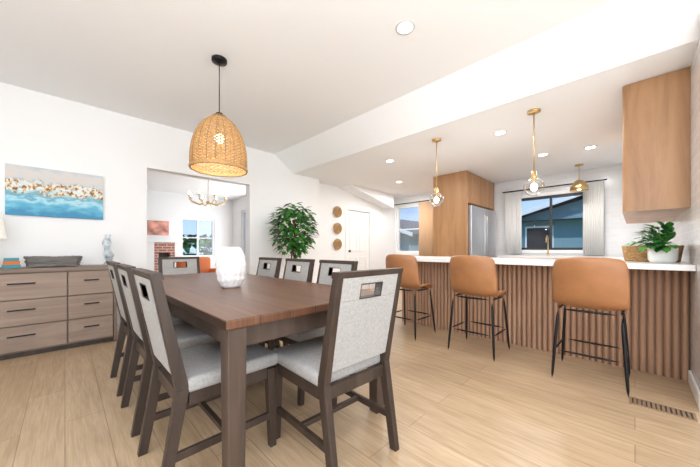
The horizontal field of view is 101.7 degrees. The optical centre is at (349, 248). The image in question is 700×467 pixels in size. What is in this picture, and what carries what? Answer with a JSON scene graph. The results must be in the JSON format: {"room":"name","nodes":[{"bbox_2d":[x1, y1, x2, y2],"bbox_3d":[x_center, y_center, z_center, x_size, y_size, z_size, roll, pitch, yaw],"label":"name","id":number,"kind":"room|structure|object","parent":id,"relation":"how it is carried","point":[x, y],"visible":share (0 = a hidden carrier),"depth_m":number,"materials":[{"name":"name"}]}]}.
{"room":"dining room","nodes":[
{"label":"dining room","id":0,"kind":"room"},
{"bbox_2d":[0,82,318,323],"bbox_3d":[-2.987,-0.340,3.695,6.500,2.780,0.150,0,0,-45],"label":"wall","id":1,"kind":"structure","parent":0,"point":[39,130],"depth_m":3.58,"materials":[{"name":"white paint"}]},
{"bbox_2d":[5,163,102,219],"bbox_3d":[-3.313,-0.625,3.235,0.770,0.530,0.036,0,0,-45],"label":"abstract painting","id":2,"kind":"object","parent":1,"relation":"attached to","point":[29,191],"visible":1,"depth_m":3.19},
{"bbox_2d":[147,190,232,267],"bbox_3d":[-5.515,-0.250,7.319,5.250,2.600,0.150,0,0,-45],"label":"wall","id":3,"kind":"structure","parent":0,"point":[161,206],"depth_m":8.11,"materials":[{"name":"white paint"}]},
{"bbox_2d":[147,220,168,234],"bbox_3d":[-5.107,-0.560,7.596,0.480,0.380,0.025,0,0,-45],"label":"framed art","id":4,"kind":"object","parent":3,"relation":"attached to","point":[153,227],"visible":1,"depth_m":7.57},
{"bbox_2d":[181,218,213,256],"bbox_3d":[-4.469,-0.325,8.358,0.896,1.106,0.080,0,0,-45],"label":"window","id":5,"kind":"structure","parent":3,"relation":"in","point":[182,219],"depth_m":8.35,"materials":[{"name":"white"}]},
{"bbox_2d":[147,170,245,199],"bbox_3d":[-4.031,-1.625,5.834,5.250,0.150,4.350,0,0,-45],"label":"ceiling","id":6,"kind":"structure","parent":0,"point":[157,181],"depth_m":7.07,"materials":[{"name":"white paint"}]},
{"bbox_2d":[188,180,226,206],"bbox_3d":[-3.055,-1.246,6.138,0.741,0.609,0.741,0,0,23],"label":"brass chandelier","id":7,"kind":"object","parent":6,"relation":"hanging from","point":[189,193],"visible":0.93,"depth_m":6.13,"materials":[{"name":"brown metal"}]},
{"bbox_2d":[233,196,245,259],"bbox_3d":[-2.263,-0.250,7.672,0.150,2.600,3.950,0,0,-45],"label":"wall","id":8,"kind":"structure","parent":0,"point":[239,205],"depth_m":8.71,"materials":[{"name":"white paint"}]},
{"bbox_2d":[242,210,245,273],"bbox_3d":[-2.355,-0.200,7.757,0.080,1.896,2.496,0,0,-45],"label":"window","id":9,"kind":"structure","parent":8,"relation":"in","point":[244,211],"depth_m":8.60,"materials":[{"name":"white"}]},
{"bbox_2d":[0,0,612,153],"bbox_3d":[-0.672,-1.805,0.636,5.450,0.150,7.750,0,0,-45],"label":"ceiling","id":10,"kind":"structure","parent":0,"point":[295,71],"depth_m":2.50,"materials":[{"name":"white paint"}]},
{"bbox_2d":[188,54,247,176],"bbox_3d":[-1.192,-1.223,2.599,0.491,1.014,0.491,0,0,19],"label":"rattan pendant light","id":11,"kind":"object","parent":10,"relation":"hanging from","point":[205,153],"visible":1,"depth_m":2.46,"materials":[{"name":"brown wicker"}]},
{"bbox_2d":[395,20,414,34],"bbox_3d":[0.431,-1.727,2.227,0.152,0.006,0.152,0,0,-45],"label":"recessed light","id":12,"kind":"object","parent":10,"relation":"in","point":[405,26],"visible":1,"depth_m":2.22,"materials":[{"name":"grey"}]},
{"bbox_2d":[0,287,699,466],"bbox_3d":[-0.760,1.110,3.624,9.850,0.120,12.400,0,0,-45],"label":"floor","id":13,"kind":"structure","parent":0,"point":[458,406],"depth_m":1.80,"materials":[{"name":"brown wood"}]},
{"bbox_2d":[0,264,116,360],"bbox_3d":[-3.312,0.620,2.895,1.430,0.860,0.482,0,0,-45],"label":"sideboard","id":14,"kind":"object","parent":13,"relation":"on","point":[44,309],"visible":0.94,"depth_m":2.90,"materials":[{"name":"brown wood"}]},
{"bbox_2d":[0,214,6,238],"bbox_3d":[-3.529,-0.076,2.736,0.300,0.530,0.300,0,0,-45],"label":"table lamp","id":15,"kind":"object","parent":14,"relation":"on","point":[2,228],"visible":1,"depth_m":2.79,"materials":[{"name":"white"}]},
{"bbox_2d":[2,258,20,268],"bbox_3d":[-3.348,0.139,2.818,0.100,0.100,0.120,0,0,40],"label":"stacked books","id":16,"kind":"object","parent":14,"relation":"on","point":[7,262],"visible":0.95,"depth_m":2.79,"materials":[{"name":"teal paper"}]},
{"bbox_2d":[23,256,82,266],"bbox_3d":[-3.169,0.127,3.055,0.443,0.110,0.226,0,0,-45],"label":"basket","id":17,"kind":"object","parent":14,"relation":"on","point":[31,261],"visible":1,"depth_m":2.98,"materials":[{"name":"grey wicker"}]},
{"bbox_2d":[102,234,113,264],"bbox_3d":[-2.870,0.009,3.381,0.117,0.360,0.100,0,0,-45],"label":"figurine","id":18,"kind":"object","parent":14,"relation":"on","point":[108,254],"visible":0.83,"depth_m":3.35,"materials":[{"name":"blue ceramic"}]},
{"bbox_2d":[106,261,186,396],"bbox_3d":[-1.621,0.574,2.367,0.454,0.952,0.585,0,0,45],"label":"dining chair","id":19,"kind":"object","parent":13,"relation":"on","point":[125,329],"visible":0.48,"depth_m":2.17,"materials":[{"name":"brown wood"}]},
{"bbox_2d":[147,239,182,271],"bbox_3d":[-4.941,0.405,7.536,0.870,1.290,0.325,0,0,-45],"label":"fireplace","id":20,"kind":"object","parent":13,"relation":"on","point":[155,248],"visible":0.52,"depth_m":7.41,"materials":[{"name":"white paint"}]},
{"bbox_2d":[116,264,216,437],"bbox_3d":[-1.183,0.574,1.929,0.454,0.952,0.585,0,0,45],"label":"dining chair","id":21,"kind":"object","parent":13,"relation":"on","point":[187,335],"visible":0.59,"depth_m":1.76,"materials":[{"name":"brown wood"}]},
{"bbox_2d":[158,257,199,274],"bbox_3d":[-1.918,0.574,3.332,0.454,0.952,0.585,0,0,-45],"label":"dining chair","id":22,"kind":"object","parent":13,"relation":"on","point":[165,264],"visible":0.34,"depth_m":3.47,"materials":[{"name":"grey fabric"}]},
{"bbox_2d":[176,257,215,272],"bbox_3d":[-3.032,0.610,5.917,0.780,0.880,0.840,0,0,25],"label":"armchair","id":23,"kind":"object","parent":13,"relation":"on","point":[205,262],"visible":0.15,"depth_m":6.17,"materials":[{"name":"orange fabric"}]},
{"bbox_2d":[131,268,277,466],"bbox_3d":[-0.744,0.574,1.490,0.454,0.952,0.585,0,0,45],"label":"dining chair","id":24,"kind":"object","parent":13,"relation":"on","point":[193,374],"visible":0.8,"depth_m":1.33,"materials":[{"name":"brown wood"}]},
{"bbox_2d":[256,257,281,344],"bbox_3d":[-1.101,0.574,3.056,0.454,0.952,0.585,0,0,45],"label":"dining chair","id":25,"kind":"object","parent":13,"relation":"on","point":[275,263],"visible":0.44,"depth_m":3.16,"materials":[{"name":"grey fabric"}]},
{"bbox_2d":[162,272,383,466],"bbox_3d":[-1.006,0.667,2.374,1.040,0.765,2.500,0,0,-45],"label":"dining table","id":26,"kind":"object","parent":13,"relation":"on","point":[263,308],"visible":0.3,"depth_m":1.40,"materials":[{"name":"brown wood"}]},
{"bbox_2d":[215,247,245,287],"bbox_3d":[-0.891,0.135,2.135,0.216,0.300,0.212,0,0,-45],"label":"ceramic vase","id":27,"kind":"object","parent":26,"relation":"on","point":[230,264],"visible":1,"depth_m":2.06,"materials":[{"name":"white ceramic"}]},
{"bbox_2d":[258,258,314,347],"bbox_3d":[-0.691,0.574,2.646,0.454,0.952,0.585,0,0,45],"label":"dining chair","id":28,"kind":"object","parent":13,"relation":"on","point":[305,274],"visible":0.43,"depth_m":2.75,"materials":[{"name":"grey fabric"}]},
{"bbox_2d":[266,202,318,258],"bbox_3d":[-0.965,0.136,4.830,0.907,1.829,0.882,0,0,-21],"label":"ficus tree","id":29,"kind":"object","parent":13,"relation":"on","point":[294,245],"visible":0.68,"depth_m":4.70,"materials":[{"name":"green plant"}]},
{"bbox_2d":[267,260,357,405],"bbox_3d":[-0.295,0.574,2.250,0.454,0.952,0.585,0,0,45],"label":"dining chair","id":30,"kind":"object","parent":13,"relation":"on","point":[326,267],"visible":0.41,"depth_m":2.27,"materials":[{"name":"grey fabric"}]},
{"bbox_2d":[272,268,402,466],"bbox_3d":[-0.084,0.574,1.539,0.454,0.952,0.585,0,0,-43],"label":"dining chair","id":31,"kind":"object","parent":13,"relation":"on","point":[358,335],"visible":0.98,"depth_m":1.38,"materials":[{"name":"grey fabric"}]},
{"bbox_2d":[386,254,435,340],"bbox_3d":[0.707,0.544,3.451,0.452,0.968,0.509,0,0,45],"label":"bar stool","id":32,"kind":"object","parent":13,"relation":"on","point":[410,275],"visible":0.77,"depth_m":3.24,"materials":[{"name":"beige leather"}]},
{"bbox_2d":[433,170,493,256],"bbox_3d":[2.415,-0.198,5.979,1.430,2.495,0.680,0,0,-45],"label":"pantry cabinet","id":33,"kind":"object","parent":13,"relation":"on","point":[459,190],"visible":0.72,"depth_m":5.47,"materials":[{"name":"brown wood"}]},
{"bbox_2d":[448,255,509,360],"bbox_3d":[1.287,0.544,2.871,0.452,0.968,0.509,0,0,45],"label":"bar stool","id":34,"kind":"object","parent":13,"relation":"on","point":[473,275],"visible":1,"depth_m":2.71,"materials":[{"name":"beige leather"}]},
{"bbox_2d":[468,205,494,257],"bbox_3d":[2.461,0.105,5.933,1.290,1.850,0.750,0,0,-45],"label":"refrigerator","id":35,"kind":"object","parent":13,"relation":"on","point":[481,221],"visible":0.32,"depth_m":5.59,"materials":[{"name":"silver metal"}]},
{"bbox_2d":[402,256,695,381],"bbox_3d":[1.806,0.583,3.342,0.880,0.935,2.788,0,0,-45],"label":"breakfast bar","id":36,"kind":"object","parent":13,"relation":"on","point":[658,315],"visible":0.73,"depth_m":2.79,"materials":[{"name":"brown wood"}]},
{"bbox_2d":[624,221,678,262],"bbox_3d":[2.480,-0.064,2.354,0.360,0.356,0.318,0,0,-45],"label":"potted trailing plant","id":37,"kind":"object","parent":36,"relation":"on","point":[658,251],"visible":1,"depth_m":2.29,"materials":[{"name":"green plant"}]},
{"bbox_2d":[621,245,683,261],"bbox_3d":[2.775,0.040,2.627,0.257,0.148,0.399,0,0,-45],"label":"wicker basket","id":38,"kind":"object","parent":36,"relation":"on","point":[628,254],"visible":0.56,"depth_m":2.62,"materials":[{"name":"wicker"}]},
{"bbox_2d":[497,255,622,258],"bbox_3d":[3.928,0.588,5.081,0.620,0.925,2.230,0,0,-45],"label":"countertop","id":39,"kind":"structure","parent":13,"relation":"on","point":[499,256],"depth_m":5.18,"materials":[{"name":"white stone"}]},
{"bbox_2d":[545,235,549,255],"bbox_3d":[3.717,-0.068,5.372,0.196,0.384,0.050,0,0,-45],"label":"kitchen faucet","id":40,"kind":"object","parent":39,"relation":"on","point":[547,237],"visible":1,"depth_m":5.41,"materials":[{"name":"gold metal"}]},
{"bbox_2d":[551,257,629,397],"bbox_3d":[1.902,0.544,2.256,0.452,0.968,0.509,0,0,45],"label":"bar stool","id":41,"kind":"object","parent":13,"relation":"on","point":[596,283],"visible":1,"depth_m":2.10,"materials":[{"name":"beige leather"}]},
{"bbox_2d":[600,257,623,259],"bbox_3d":[3.578,0.588,3.620,1.940,0.925,0.660,0,0,-45],"label":"countertop","id":42,"kind":"structure","parent":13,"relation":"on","point":[620,258],"depth_m":4.19,"materials":[{"name":"white stone"}]},
{"bbox_2d":[629,396,697,421],"bbox_3d":[2.043,1.046,1.874,0.120,0.008,0.300,0,0,-45],"label":"floor vent","id":43,"kind":"object","parent":13,"relation":"in","point":[687,415],"visible":1,"depth_m":1.85,"materials":[{"name":"brown"}]},
{"bbox_2d":[319,183,393,288],"bbox_3d":[0.177,-0.340,7.213,2.950,2.780,0.150,0,0,-45],"label":"wall","id":44,"kind":"structure","parent":0,"point":[330,196],"depth_m":6.80,"materials":[{"name":"white paint"}]},
{"bbox_2d":[333,223,341,233],"bbox_3d":[-0.285,-0.480,6.592,0.261,0.261,0.020,0,0,-45],"label":"wall plate","id":45,"kind":"object","parent":44,"relation":"attached to","point":[337,226],"visible":1,"depth_m":6.58,"materials":[{"name":"wicker"}]},
{"bbox_2d":[333,239,341,249],"bbox_3d":[-0.285,-0.110,6.592,0.261,0.261,0.020,0,0,-45],"label":"wall plate","id":46,"kind":"object","parent":44,"relation":"attached to","point":[337,242],"visible":1,"depth_m":6.58,"materials":[{"name":"wicker"}]},
{"bbox_2d":[333,206,341,216],"bbox_3d":[-0.285,-0.860,6.592,0.261,0.261,0.020,0,0,-45],"label":"wall plate","id":47,"kind":"object","parent":44,"relation":"attached to","point":[338,213],"visible":1,"depth_m":6.58,"materials":[{"name":"wicker"}]},
{"bbox_2d":[348,210,368,289],"bbox_3d":[0.217,0.051,7.151,0.812,1.990,0.125,0,0,-45],"label":"door","id":48,"kind":"structure","parent":44,"relation":"in","point":[358,222],"depth_m":7.19,"materials":[{"name":"white wood"}]},
{"bbox_2d":[345,206,371,288],"bbox_3d":[0.226,0.015,7.142,0.960,2.070,0.017,0,0,-45],"label":"door frame","id":49,"kind":"structure","parent":44,"relation":"attached to","point":[346,207],"depth_m":6.96,"materials":[{"name":"white wood"}]},
{"bbox_2d":[275,0,699,198],"bbox_3d":[2.634,-1.665,4.119,8.000,0.430,4.150,0,0,45],"label":"ceiling","id":50,"kind":"structure","parent":0,"point":[576,71],"depth_m":3.17,"materials":[{"name":"white paint"}]},
{"bbox_2d":[339,185,393,208],"bbox_3d":[0.460,-1.274,7.142,1.650,0.349,0.350,0,0,-45],"label":"bulkhead","id":51,"kind":"object","parent":50,"relation":"attached to","point":[383,200],"depth_m":7.15,"materials":[{"name":"white paint"}]},
{"bbox_2d":[429,138,443,206],"bbox_3d":[1.145,-1.002,3.776,0.190,0.895,0.190,0,0,-45],"label":"globe pendant light","id":52,"kind":"object","parent":50,"relation":"hanging from","point":[435,140],"visible":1,"depth_m":3.76,"materials":[{"name":"gold metal"}]},
{"bbox_2d":[493,130,506,135],"bbox_3d":[1.874,-1.447,3.557,0.152,0.006,0.152,0,0,-45],"label":"recessed light","id":53,"kind":"object","parent":50,"relation":"in","point":[501,132],"visible":1,"depth_m":3.54,"materials":[{"name":"grey plastic"}]},
{"bbox_2d":[523,108,544,195],"bbox_3d":[1.930,-1.002,2.991,0.190,0.895,0.190,0,0,-45],"label":"globe pendant light","id":54,"kind":"object","parent":50,"relation":"hanging from","point":[534,111],"visible":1,"depth_m":2.99,"materials":[{"name":"gold metal"}]},
{"bbox_2d":[537,153,548,156],"bbox_3d":[2.970,-1.447,4.384,0.152,0.006,0.152,0,0,-45],"label":"recessed light","id":55,"kind":"object","parent":50,"relation":"in","point":[542,154],"visible":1,"depth_m":4.36,"materials":[{"name":"grey"}]},
{"bbox_2d":[570,164,588,191],"bbox_3d":[3.939,-1.230,4.900,0.260,0.440,0.260,0,0,-45],"label":"dome pendant light","id":56,"kind":"object","parent":50,"relation":"hanging from","point":[578,185],"visible":1,"depth_m":4.85,"materials":[{"name":"gold metal"}]},
{"bbox_2d":[584,145,596,149],"bbox_3d":[3.429,-1.447,4.066,0.152,0.006,0.152,0,0,-45],"label":"recessed light","id":57,"kind":"object","parent":50,"relation":"in","point":[593,146],"visible":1,"depth_m":4.06,"materials":[{"name":"grey plastic"}]},
{"bbox_2d":[394,164,662,257],"bbox_3d":[3.164,-0.200,6.417,0.150,2.500,5.500,0,0,-45],"label":"wall","id":58,"kind":"structure","parent":0,"point":[617,233],"depth_m":5.13,"materials":[{"name":"paint"}]},
{"bbox_2d":[397,205,418,252],"bbox_3d":[1.658,-0.550,7.916,0.080,1.296,0.786,0,0,-45],"label":"window","id":59,"kind":"structure","parent":58,"relation":"in","point":[411,206],"depth_m":8.13,"materials":[{"name":"white"}]},
{"bbox_2d":[394,199,432,204],"bbox_3d":[1.746,-1.250,7.650,0.111,0.024,1.350,0,0,-45],"label":"curtain rod","id":60,"kind":"object","parent":58,"relation":"attached to","point":[431,199],"visible":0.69,"depth_m":7.62,"materials":[{"name":"black metal"}]},
{"bbox_2d":[419,200,432,255],"bbox_3d":[1.963,-0.107,7.368,0.048,2.254,0.403,0,0,-45],"label":"curtain","id":61,"kind":"object","parent":60,"relation":"hanging from","point":[425,208],"visible":0.55,"depth_m":7.35,"materials":[{"name":"beige fabric"}]},
{"bbox_2d":[394,190,582,254],"bbox_3d":[2.825,-0.550,6.636,0.019,1.420,4.370,0,0,-45],"label":"window trim","id":62,"kind":"structure","parent":58,"relation":"in","point":[563,191],"depth_m":5.73,"materials":[{"name":"white paint"}]},
{"bbox_2d":[522,192,582,249],"bbox_3d":[3.960,-0.515,5.614,0.080,1.066,1.196,0,0,-45],"label":"window","id":63,"kind":"structure","parent":58,"relation":"in","point":[578,193],"depth_m":5.59,"materials":[{"name":"grey metal"}]},
{"bbox_2d":[502,179,606,192],"bbox_3d":[3.870,-1.200,5.525,0.111,0.024,1.660,0,0,-45],"label":"curtain rod","id":64,"kind":"object","parent":58,"relation":"attached to","point":[600,179],"visible":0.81,"depth_m":5.43,"materials":[{"name":"black metal"}]},
{"bbox_2d":[505,191,521,253],"bbox_3d":[3.398,-0.537,5.933,0.048,1.294,0.304,0,0,-45],"label":"curtain","id":65,"kind":"object","parent":64,"relation":"hanging from","point":[513,200],"visible":1,"depth_m":5.92,"materials":[{"name":"white fabric"}]},
{"bbox_2d":[583,181,603,254],"bbox_3d":[4.296,-0.537,5.035,0.048,1.294,0.284,0,0,-45],"label":"curtain","id":66,"kind":"object","parent":64,"relation":"hanging from","point":[593,198],"visible":0.96,"depth_m":5.02,"materials":[{"name":"white fabric"}]},
{"bbox_2d":[663,30,699,388],"bbox_3d":[3.663,-0.260,3.125,3.800,2.620,0.140,0,0,-45],"label":"wall","id":67,"kind":"structure","parent":0,"point":[686,225],"depth_m":2.10,"materials":[{"name":"paint"}]},
{"bbox_2d":[622,67,689,223],"bbox_3d":[3.155,-0.887,2.996,1.700,1.115,0.393,0,0,-45],"label":"upper cabinet","id":68,"kind":"object","parent":67,"relation":"attached to","point":[655,110],"visible":0.99,"depth_m":2.39,"materials":[{"name":"brown oak"}]},
{"bbox_2d":[688,370,699,410],"bbox_3d":[2.466,1.000,2.038,0.570,0.100,0.015,0,0,-45],"label":"baseboard","id":69,"kind":"structure","parent":67,"relation":"attached to","point":[693,385],"depth_m":2.01,"materials":[{"name":"white"}]},
{"label":"outside","id":70,"kind":"structure","parent":0,"visible":0},
{"bbox_3d":[0.000,1.295,14.142,100.000,0.210,100.000,0,0,-45],"label":"lawn","id":71,"kind":"structure","parent":70,"visible":0},
{"bbox_2d":[183,234,211,254],"bbox_3d":[-7.185,0.400,11.618,4.254,2.084,1.447,0,0,-45],"label":"hedge","id":72,"kind":"object","parent":71,"relation":"on","point":[187,243],"visible":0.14,"depth_m":12.12,"materials":[{"name":"green plant"}]},
{"bbox_2d":[400,219,418,252],"bbox_3d":[3.164,-0.520,20.135,8.050,3.420,8.000,0,0,-45],"label":"neighboring house","id":73,"kind":"structure","parent":71,"relation":"on","point":[409,239],"depth_m":15.55,"materials":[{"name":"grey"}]},
{"bbox_2d":[522,195,582,247],"bbox_3d":[12.357,-0.620,13.064,9.050,3.620,8.000,0,0,-45],"label":"neighboring house","id":74,"kind":"structure","parent":71,"relation":"on","point":[567,212],"depth_m":11.46,"materials":[{"name":"teal"}]}
]}

